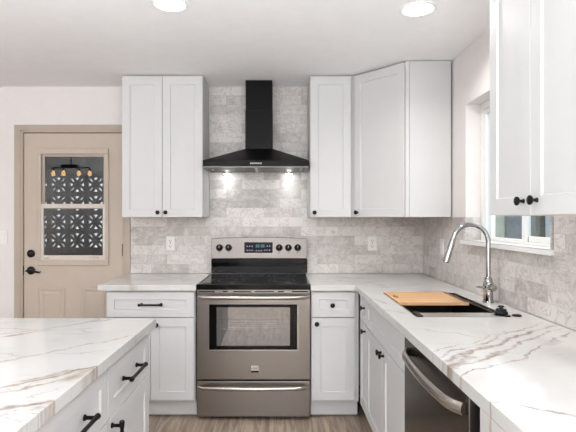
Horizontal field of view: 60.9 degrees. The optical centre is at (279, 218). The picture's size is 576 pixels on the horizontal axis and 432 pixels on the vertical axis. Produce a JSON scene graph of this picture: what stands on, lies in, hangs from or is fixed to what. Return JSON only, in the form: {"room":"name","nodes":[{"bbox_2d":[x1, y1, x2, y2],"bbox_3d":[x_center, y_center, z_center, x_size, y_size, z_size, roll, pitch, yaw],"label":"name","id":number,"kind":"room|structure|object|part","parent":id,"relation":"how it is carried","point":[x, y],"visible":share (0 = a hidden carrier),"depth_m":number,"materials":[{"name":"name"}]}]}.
{"room":"kitchen","nodes":[
{"label":"kitchen","id":0,"kind":"room"},
{"bbox_2d":[0,87,423,384],"bbox_3d":[-1.835,0.108,4.070,6.330,2.498,0.140,0,0,0],"label":"wall","id":1,"kind":"structure","parent":0,"point":[18,105],"depth_m":4.00,"materials":[{"name":"paint"}]},
{"bbox_2d":[0,230,7,244],"bbox_3d":[-2.255,0.151,3.995,0.072,0.116,0.009,0,0,0],"label":"light switch","id":2,"kind":"object","parent":1,"relation":"attached to","point":[3,233],"visible":1,"depth_m":3.99,"materials":[{"name":"white plastic"}]},
{"bbox_2d":[14,125,129,317],"bbox_3d":[-1.688,0.294,4.036,0.944,2.123,0.189,0,0,0],"label":"door","id":3,"kind":"structure","parent":1,"relation":"in","point":[45,286],"depth_m":4.00,"materials":[{"name":"beige paint"}]},
{"bbox_3d":[-1.994,0.420,3.972,0.135,0.066,0.062,0,0,0],"label":"lever handle","id":4,"kind":"part","parent":3,"relation":"part of","materials":[{"name":"black metal"}]},
{"bbox_3d":[-1.859,0.847,4.000,0.219,0.580,0.008,0,0,0],"label":"raised panel","id":5,"kind":"part","parent":3,"relation":"part of","materials":[{"name":"beige paint"}]},
{"bbox_3d":[-1.683,0.105,4.004,0.524,0.456,0.016,0,0,0],"label":"sash","id":6,"kind":"part","parent":3,"relation":"part of","materials":[{"name":"paint"}]},
{"bbox_3d":[-1.683,-0.306,4.023,0.524,0.450,0.014,0,0,0],"label":"sash","id":7,"kind":"part","parent":3,"relation":"part of","materials":[{"name":"beige paint"}]},
{"bbox_3d":[-1.508,0.847,4.000,0.219,0.580,0.008,0,0,0],"label":"raised panel","id":8,"kind":"part","parent":3,"relation":"part of","materials":[{"name":"beige paint"}]},
{"bbox_2d":[122,76,208,216],"bbox_3d":[-0.876,-0.545,3.808,0.604,1.064,0.355,0,0,0],"label":"upper cabinet","id":9,"kind":"object","parent":1,"relation":"attached to","point":[165,119],"visible":1,"depth_m":3.67,"materials":[{"name":"white paint"}]},
{"bbox_3d":[-1.027,-0.538,3.670,0.299,1.048,0.020,0,0,0],"label":"door","id":10,"kind":"part","parent":9,"relation":"part of","materials":[{"name":"white paint"}]},
{"bbox_3d":[-0.725,-0.538,3.670,0.299,1.048,0.020,0,0,0],"label":"door","id":11,"kind":"part","parent":9,"relation":"part of","materials":[{"name":"white paint"}]},
{"bbox_2d":[166,236,174,250],"bbox_3d":[-0.887,0.199,3.985,0.072,0.116,0.009,0,0,0],"label":"wall outlet","id":12,"kind":"object","parent":1,"relation":"attached to","point":[170,240],"visible":1,"depth_m":3.98,"materials":[{"name":"white plastic"}]},
{"bbox_2d":[203,80,308,174],"bbox_3d":[-0.171,-0.715,3.768,0.773,0.728,0.440,0,0,0],"label":"range hood","id":13,"kind":"object","parent":1,"relation":"attached to","point":[258,155],"visible":1,"depth_m":3.81,"materials":[{"name":"black paint"}]},
{"bbox_3d":[-0.171,-0.379,3.765,0.768,0.006,0.428,0,0,0],"label":"trim","id":14,"kind":"part","parent":13,"relation":"part of","materials":[{"name":"metal"}]},
{"bbox_2d":[131,86,422,272],"bbox_3d":[-0.022,-0.319,3.995,2.381,1.520,0.010,0,0,0],"label":"backsplash","id":15,"kind":"structure","parent":1,"relation":"attached to","point":[255,204],"depth_m":3.99,"materials":[{"name":"tile"}]},
{"bbox_2d":[308,76,350,216],"bbox_3d":[0.383,-0.545,3.808,0.309,1.064,0.355,0,0,0],"label":"upper cabinet","id":16,"kind":"object","parent":1,"relation":"attached to","point":[329,97],"visible":1,"depth_m":3.67,"materials":[{"name":"white paint"}]},
{"bbox_2d":[368,236,376,250],"bbox_3d":[0.755,0.199,3.985,0.072,0.116,0.009,0,0,0],"label":"wall outlet","id":17,"kind":"object","parent":1,"relation":"attached to","point":[372,240],"visible":1,"depth_m":3.98,"materials":[{"name":"white plastic"}]},
{"bbox_2d":[0,0,489,86],"bbox_3d":[-1.910,-1.111,0.000,6.180,0.060,8.000,0,0,0],"label":"ceiling","id":18,"kind":"structure","parent":0,"point":[44,43],"depth_m":2.90,"materials":[{"name":"paint"}]},
{"bbox_2d":[151,0,188,11],"bbox_3d":[-0.550,-1.077,2.460,0.188,0.006,0.188,0,0,0],"label":"recessed light","id":19,"kind":"object","parent":18,"relation":"in","point":[163,5],"visible":1,"depth_m":2.47,"materials":[{"name":"white plastic"}]},
{"bbox_2d":[399,1,436,16],"bbox_3d":[0.712,-1.077,2.520,0.188,0.006,0.188,0,0,0],"label":"recessed light","id":20,"kind":"object","parent":18,"relation":"in","point":[417,8],"visible":1,"depth_m":2.51,"materials":[{"name":"white plastic"}]},
{"bbox_2d":[149,385,372,431],"bbox_3d":[-1.910,1.382,0.070,6.180,0.050,8.140,0,0,0],"label":"floor","id":21,"kind":"structure","parent":0,"point":[359,422],"depth_m":3.25,"materials":[{"name":"brown wood"}]},
{"bbox_2d":[36,370,106,431],"bbox_3d":[-0.852,0.918,1.379,0.645,0.873,0.520,0,0,0],"label":"base cabinet","id":22,"kind":"object","parent":21,"relation":"on","point":[87,412],"visible":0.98,"depth_m":1.44,"materials":[{"name":"white paint"}]},
{"bbox_3d":[-0.552,0.585,1.359,0.045,0.018,0.200,0,0,0],"label":"bar pull","id":23,"kind":"part","parent":22,"relation":"part of","materials":[{"name":"black metal"}]},
{"bbox_3d":[-0.585,0.952,1.379,0.020,0.540,0.514,0,0,0],"label":"door","id":24,"kind":"part","parent":22,"relation":"part of","materials":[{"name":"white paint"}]},
{"bbox_2d":[107,333,148,431],"bbox_3d":[-0.852,0.918,1.902,0.645,0.873,0.520,0,0,0],"label":"base cabinet","id":25,"kind":"object","parent":21,"relation":"on","point":[128,377],"visible":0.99,"depth_m":1.89,"materials":[{"name":"white paint"}]},
{"bbox_3d":[-0.552,0.782,1.677,0.045,0.185,0.018,0,0,0],"label":"bar pull","id":26,"kind":"part","parent":25,"relation":"part of","materials":[{"name":"black metal"}]},
{"bbox_3d":[-0.585,0.952,1.902,0.020,0.540,0.514,0,0,0],"label":"door","id":27,"kind":"part","parent":25,"relation":"part of","materials":[{"name":"white paint"}]},
{"bbox_3d":[-0.552,0.585,1.882,0.045,0.018,0.200,0,0,0],"label":"bar pull","id":28,"kind":"part","parent":25,"relation":"part of","materials":[{"name":"black metal"}]},
{"bbox_2d":[107,290,197,414],"bbox_3d":[-0.870,0.918,3.620,0.600,0.873,0.730,0,0,0],"label":"base cabinet","id":29,"kind":"object","parent":21,"relation":"on","point":[172,373],"visible":0.62,"depth_m":3.30,"materials":[{"name":"white paint"}]},
{"bbox_3d":[-1.018,0.945,3.310,0.292,0.555,0.020,0,0,0],"label":"door","id":30,"kind":"part","parent":29,"relation":"part of","materials":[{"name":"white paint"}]},
{"bbox_3d":[-0.862,0.574,3.277,0.165,0.018,0.045,0,0,0],"label":"bar pull","id":31,"kind":"part","parent":29,"relation":"part of","materials":[{"name":"black metal"}]},
{"bbox_3d":[-0.870,0.577,3.310,0.588,0.168,0.020,0,0,0],"label":"drawer","id":32,"kind":"part","parent":29,"relation":"part of","materials":[{"name":"white paint"}]},
{"bbox_2d":[98,273,210,290],"bbox_3d":[-0.889,0.462,3.635,0.658,0.038,0.709,0,0,0],"label":"countertop","id":33,"kind":"structure","parent":29,"relation":"on","point":[132,281],"depth_m":3.42,"materials":[{"name":"stone"}]},
{"bbox_3d":[-0.722,0.945,3.310,0.292,0.555,0.020,0,0,0],"label":"door","id":34,"kind":"part","parent":29,"relation":"part of","materials":[{"name":"white paint"}]},
{"bbox_2d":[196,237,310,416],"bbox_3d":[-0.169,0.751,3.607,0.780,1.209,0.745,0,0,0],"label":"range","id":35,"kind":"object","parent":21,"relation":"on","point":[253,330],"visible":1,"depth_m":3.30,"materials":[{"name":"metal"}]},
{"bbox_3d":[-0.477,0.228,3.881,0.054,0.054,0.034,0,0,0],"label":"control knob","id":36,"kind":"part","parent":35,"relation":"part of","materials":[{"name":"black plastic"}]},
{"bbox_3d":[-0.405,0.228,3.881,0.054,0.054,0.034,0,0,0],"label":"control knob","id":37,"kind":"part","parent":35,"relation":"part of","materials":[{"name":"black plastic"}]},
{"bbox_3d":[-0.175,1.129,3.270,0.752,0.026,0.064,0,0,0],"label":"handle","id":38,"kind":"part","parent":35,"relation":"part of","materials":[{"name":"silver metal"}]},
{"bbox_3d":[-0.175,0.490,3.317,0.758,0.025,0.023,0,0,0],"label":"vent trim","id":39,"kind":"part","parent":35,"relation":"part of","materials":[{"name":"silver metal"}]},
{"bbox_3d":[-0.175,1.212,3.315,0.760,0.237,0.028,0,0,0],"label":"storage drawer","id":40,"kind":"part","parent":35,"relation":"part of","materials":[{"name":"silver metal"}]},
{"bbox_2d":[197,294,309,378],"bbox_3d":[-0.175,0.801,3.567,0.760,0.589,0.665,0,0,0],"label":"oven","id":41,"kind":"object","parent":35,"relation":"in","point":[240,336],"depth_m":3.30,"materials":[{"name":"silver metal"}]},
{"bbox_2d":[196,274,310,289],"bbox_3d":[-0.175,0.456,3.594,0.767,0.040,0.612,0,0,0],"label":"cooktop","id":42,"kind":"object","parent":35,"relation":"in","point":[212,281],"depth_m":3.35,"materials":[{"name":"black glass"}]},
{"bbox_3d":[-0.175,0.435,3.600,0.710,0.003,0.540,0,0,0],"label":"glass","id":43,"kind":"part","parent":35,"relation":"part of","materials":[{"name":"black glass"}]},
{"bbox_3d":[-0.162,0.231,3.938,0.760,0.169,0.084,0,0,0],"label":"control panel","id":44,"kind":"part","parent":35,"relation":"part of","materials":[{"name":"metal"}]},
{"bbox_3d":[-0.162,0.377,3.907,0.758,0.070,0.006,0,0,0],"label":"backguard glass","id":45,"kind":"part","parent":35,"relation":"part of","materials":[{"name":"black glass"}]},
{"bbox_3d":[-0.002,0.228,3.881,0.054,0.054,0.034,0,0,0],"label":"control knob","id":46,"kind":"part","parent":35,"relation":"part of","materials":[{"name":"black plastic"}]},
{"bbox_3d":[0.071,0.228,3.881,0.054,0.054,0.034,0,0,0],"label":"control knob","id":47,"kind":"part","parent":35,"relation":"part of","materials":[{"name":"black plastic"}]},
{"bbox_3d":[0.145,0.228,3.881,0.054,0.054,0.034,0,0,0],"label":"control knob","id":48,"kind":"part","parent":35,"relation":"part of","materials":[{"name":"black plastic"}]},
{"bbox_2d":[309,290,358,414],"bbox_3d":[0.375,0.918,3.628,0.322,0.873,0.715,0,0,0],"label":"base cabinet","id":49,"kind":"object","parent":21,"relation":"on","point":[334,315],"visible":0.99,"depth_m":3.31,"materials":[{"name":"white paint"}]},
{"bbox_3d":[0.364,0.577,3.310,0.288,0.168,0.020,0,0,0],"label":"drawer","id":50,"kind":"part","parent":49,"relation":"part of","materials":[{"name":"white paint"}]},
{"bbox_3d":[0.364,0.945,3.310,0.288,0.555,0.020,0,0,0],"label":"door","id":51,"kind":"part","parent":49,"relation":"part of","materials":[{"name":"white paint"}]},
{"bbox_2d":[360,295,366,416],"bbox_3d":[0.830,0.918,3.158,0.650,0.873,0.272,0,0,0],"label":"base cabinet","id":52,"kind":"object","parent":21,"relation":"on","point":[363,303],"visible":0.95,"depth_m":3.12,"materials":[{"name":"white paint"}]},
{"bbox_3d":[0.545,0.577,3.138,0.020,0.168,0.225,0,0,0],"label":"drawer","id":53,"kind":"part","parent":52,"relation":"part of","materials":[{"name":"white paint"}]},
{"bbox_2d":[367,302,404,431],"bbox_3d":[0.830,0.918,2.543,0.650,0.873,0.950,0,0,0],"label":"base cabinet","id":54,"kind":"object","parent":21,"relation":"on","point":[385,343],"visible":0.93,"depth_m":2.52,"materials":[{"name":"white paint"}]},
{"bbox_3d":[0.545,0.945,2.779,0.020,0.555,0.468,0,0,0],"label":"door","id":55,"kind":"part","parent":54,"relation":"part of","materials":[{"name":"white paint"}]},
{"bbox_3d":[0.545,0.945,2.307,0.020,0.555,0.468,0,0,0],"label":"door","id":56,"kind":"part","parent":54,"relation":"part of","materials":[{"name":"white paint"}]},
{"bbox_2d":[402,338,479,431],"bbox_3d":[0.796,0.919,1.706,0.652,0.868,0.698,0,0,0],"label":"dishwasher","id":57,"kind":"object","parent":21,"relation":"on","point":[433,402],"visible":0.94,"depth_m":1.66,"materials":[{"name":"metal"}]},
{"bbox_3d":[0.499,0.538,1.678,0.059,0.044,0.611,0,0,0],"label":"handle","id":58,"kind":"part","parent":57,"relation":"part of","materials":[{"name":"silver metal"}]},
{"bbox_3d":[-1.389,0.918,1.390,0.422,0.873,1.540,0,0,0],"label":"panel","id":59,"kind":"object","parent":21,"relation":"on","visible":0},
{"bbox_2d":[0,318,155,431],"bbox_3d":[-1.085,0.462,1.395,1.070,0.038,1.590,0,0,0],"label":"countertop","id":60,"kind":"structure","parent":59,"relation":"on","point":[45,363],"depth_m":1.58,"materials":[{"name":"stone"}]},
{"bbox_2d":[305,273,575,431],"bbox_3d":[0.690,0.899,2.385,0.960,0.912,3.209,0,0,0],"label":"countertop","id":61,"kind":"structure","parent":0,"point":[520,372],"depth_m":1.64,"materials":[{"name":"stone"}]},
{"bbox_2d":[386,293,494,315],"bbox_3d":[0.839,0.574,2.588,0.437,0.254,0.752,0,0,0],"label":"sink","id":62,"kind":"object","parent":61,"relation":"in","point":[473,307],"visible":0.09,"depth_m":2.90,"materials":[{"name":"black metal"}]},
{"bbox_2d":[383,292,468,304],"bbox_3d":[0.814,0.447,2.771,0.372,0.017,0.374,0,0,0],"label":"cutting board","id":63,"kind":"object","parent":62,"relation":"on","point":[402,298],"visible":0.97,"depth_m":2.71,"materials":[{"name":"brown wood"}]},
{"bbox_2d":[412,311,510,316],"bbox_3d":[0.839,0.446,2.270,0.422,0.017,0.100,0,0,0],"label":"drying rack","id":64,"kind":"object","parent":62,"relation":"on","point":[417,314],"visible":0.68,"depth_m":2.25,"materials":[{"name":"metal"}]},
{"bbox_3d":[0.839,0.448,2.294,0.422,0.012,0.012,0,0,0],"label":"rod","id":65,"kind":"part","parent":64,"relation":"part of","materials":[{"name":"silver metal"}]},
{"bbox_3d":[0.839,0.448,2.277,0.422,0.012,0.012,0,0,0],"label":"rod","id":66,"kind":"part","parent":64,"relation":"part of","materials":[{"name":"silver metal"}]},
{"bbox_3d":[0.839,0.448,2.244,0.422,0.012,0.012,0,0,0],"label":"rod","id":67,"kind":"part","parent":64,"relation":"part of","materials":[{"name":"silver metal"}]},
{"bbox_3d":[0.839,0.448,2.228,0.422,0.012,0.012,0,0,0],"label":"rod","id":68,"kind":"part","parent":64,"relation":"part of","materials":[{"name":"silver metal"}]},
{"bbox_2d":[494,305,507,314],"bbox_3d":[1.026,0.418,2.268,0.060,0.037,0.060,0,0,0],"label":"stopper","id":69,"kind":"object","parent":64,"relation":"on","point":[500,310],"visible":1,"depth_m":2.25,"materials":[{"name":"black rubber"}]},
{"bbox_2d":[443,222,496,302],"bbox_3d":[1.003,0.230,2.587,0.269,0.425,0.084,0,0,0],"label":"faucet","id":70,"kind":"object","parent":61,"relation":"on","point":[488,287],"visible":1,"depth_m":2.59,"materials":[{"name":"silver metal"}]},
{"bbox_3d":[1.015,0.163,2.600,0.210,0.291,0.025,0,0,0],"label":"spout","id":71,"kind":"part","parent":70,"relation":"part of","materials":[{"name":"silver metal"}]},
{"bbox_3d":[1.085,0.359,2.572,0.104,0.035,0.045,0,0,12],"label":"handle","id":72,"kind":"part","parent":70,"relation":"part of","materials":[{"name":"silver metal"}]},
{"bbox_2d":[424,27,574,330],"bbox_3d":[1.255,0.133,0.000,0.150,2.548,8.000,0,0,0],"label":"wall","id":73,"kind":"structure","parent":0,"point":[470,70],"depth_m":3.10,"materials":[{"name":"paint"}]},
{"bbox_2d":[351,61,450,216],"bbox_3d":[0.854,-0.545,3.659,0.628,1.064,0.652,0,0,0],"label":"upper cabinet","id":74,"kind":"object","parent":73,"relation":"attached to","point":[401,112],"visible":0.98,"depth_m":3.35,"materials":[{"name":"white paint"}]},
{"bbox_3d":[0.710,-0.538,3.502,0.020,1.048,0.432,0,0,-42],"label":"door","id":75,"kind":"part","parent":74,"relation":"part of","materials":[{"name":"white paint"}]},
{"bbox_3d":[1.027,-0.545,3.341,0.282,1.062,0.010,0,0,0],"label":"panel","id":76,"kind":"part","parent":74,"relation":"part of","materials":[{"name":"white paint"}]},
{"bbox_2d":[440,239,443,254],"bbox_3d":[1.165,0.200,3.520,0.009,0.116,0.072,0,0,0],"label":"light switch","id":77,"kind":"object","parent":73,"relation":"attached to","point":[441,240],"visible":1,"depth_m":3.50,"materials":[{"name":"white plastic"}]},
{"bbox_2d":[423,216,575,330],"bbox_3d":[1.219,0.215,2.369,0.098,0.452,3.238,0,0,0],"label":"backsplash","id":78,"kind":"structure","parent":73,"relation":"attached to","point":[543,286],"depth_m":2.41,"materials":[{"name":"tile"}]},
{"bbox_2d":[460,100,553,255],"bbox_3d":[1.238,-0.284,2.606,0.180,0.880,1.034,0,0,0],"label":"window","id":79,"kind":"structure","parent":73,"relation":"in","point":[527,239],"depth_m":3.04,"materials":[{"name":"white plastic"}]},
{"bbox_3d":[1.288,-0.280,2.811,0.020,0.802,0.510,0,0,0],"label":"sash","id":80,"kind":"part","parent":79,"relation":"part of","materials":[{"name":"white plastic"}]},
{"bbox_3d":[1.210,0.145,2.606,0.121,0.022,0.994,0,0,0],"label":"sill","id":81,"kind":"part","parent":79,"relation":"part of","materials":[{"name":"white plastic"}]},
{"bbox_3d":[1.311,-0.280,2.371,0.020,0.802,0.450,0,0,0],"label":"sash","id":82,"kind":"part","parent":79,"relation":"part of","materials":[{"name":"white plastic"}]},
{"bbox_2d":[490,0,575,215],"bbox_3d":[0.984,-0.545,1.621,0.368,1.064,0.634,0,0,0],"label":"upper cabinet","id":83,"kind":"object","parent":73,"relation":"attached to","point":[533,42],"visible":1,"depth_m":1.61,"materials":[{"name":"white paint"}]},
{"bbox_3d":[0.840,-0.538,1.780,0.020,1.048,0.314,0,0,0],"label":"door","id":84,"kind":"part","parent":83,"relation":"part of","materials":[{"name":"white paint"}]},
{"bbox_3d":[0.815,-0.061,1.665,0.030,0.031,0.031,0,0,0],"label":"knob","id":85,"kind":"part","parent":83,"relation":"part of","materials":[{"name":"black metal"}]},
{"bbox_3d":[0.815,-0.061,1.577,0.030,0.031,0.031,0,0,0],"label":"knob","id":86,"kind":"part","parent":83,"relation":"part of","materials":[{"name":"black metal"}]},
{"bbox_3d":[0.840,-0.538,1.462,0.020,1.048,0.314,0,0,0],"label":"door","id":87,"kind":"part","parent":83,"relation":"part of","materials":[{"name":"white paint"}]},
{"label":"outside","id":88,"kind":"structure","parent":0,"visible":0},
{"bbox_3d":[1.000,1.512,4.000,26.000,0.190,24.000,0,0,0],"label":"ground","id":89,"kind":"structure","parent":88,"visible":0},
{"bbox_2d":[44,157,103,254],"bbox_3d":[-2.525,0.177,7.025,6.350,2.480,0.050,0,0,0],"label":"window","id":90,"kind":"structure","parent":89,"relation":"on","point":[67,169],"depth_m":7.00,"materials":[{"name":"glass"}]},
{"bbox_2d":[495,215,544,238],"bbox_3d":[3.262,0.367,6.680,0.115,2.100,1.323,0,0,2],"label":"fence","id":91,"kind":"object","parent":89,"relation":"on","point":[505,226],"visible":0.02,"depth_m":6.75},
{"bbox_3d":[3.280,0.492,7.185,0.100,1.850,0.310,0,0,0],"label":"post","id":92,"kind":"part","parent":91,"relation":"part of","materials":[{"name":"green paint"}]},
{"bbox_3d":[3.245,0.367,6.150,0.110,2.100,0.260,0,0,0],"label":"post","id":93,"kind":"part","parent":91,"relation":"part of","materials":[{"name":"green paint"}]},
{"bbox_2d":[545,216,549,237],"bbox_3d":[3.400,-0.213,3.495,0.300,3.260,4.990,0,0,0],"label":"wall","id":94,"kind":"structure","parent":89,"relation":"on","point":[547,218],"depth_m":5.94,"materials":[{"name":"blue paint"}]}
]}

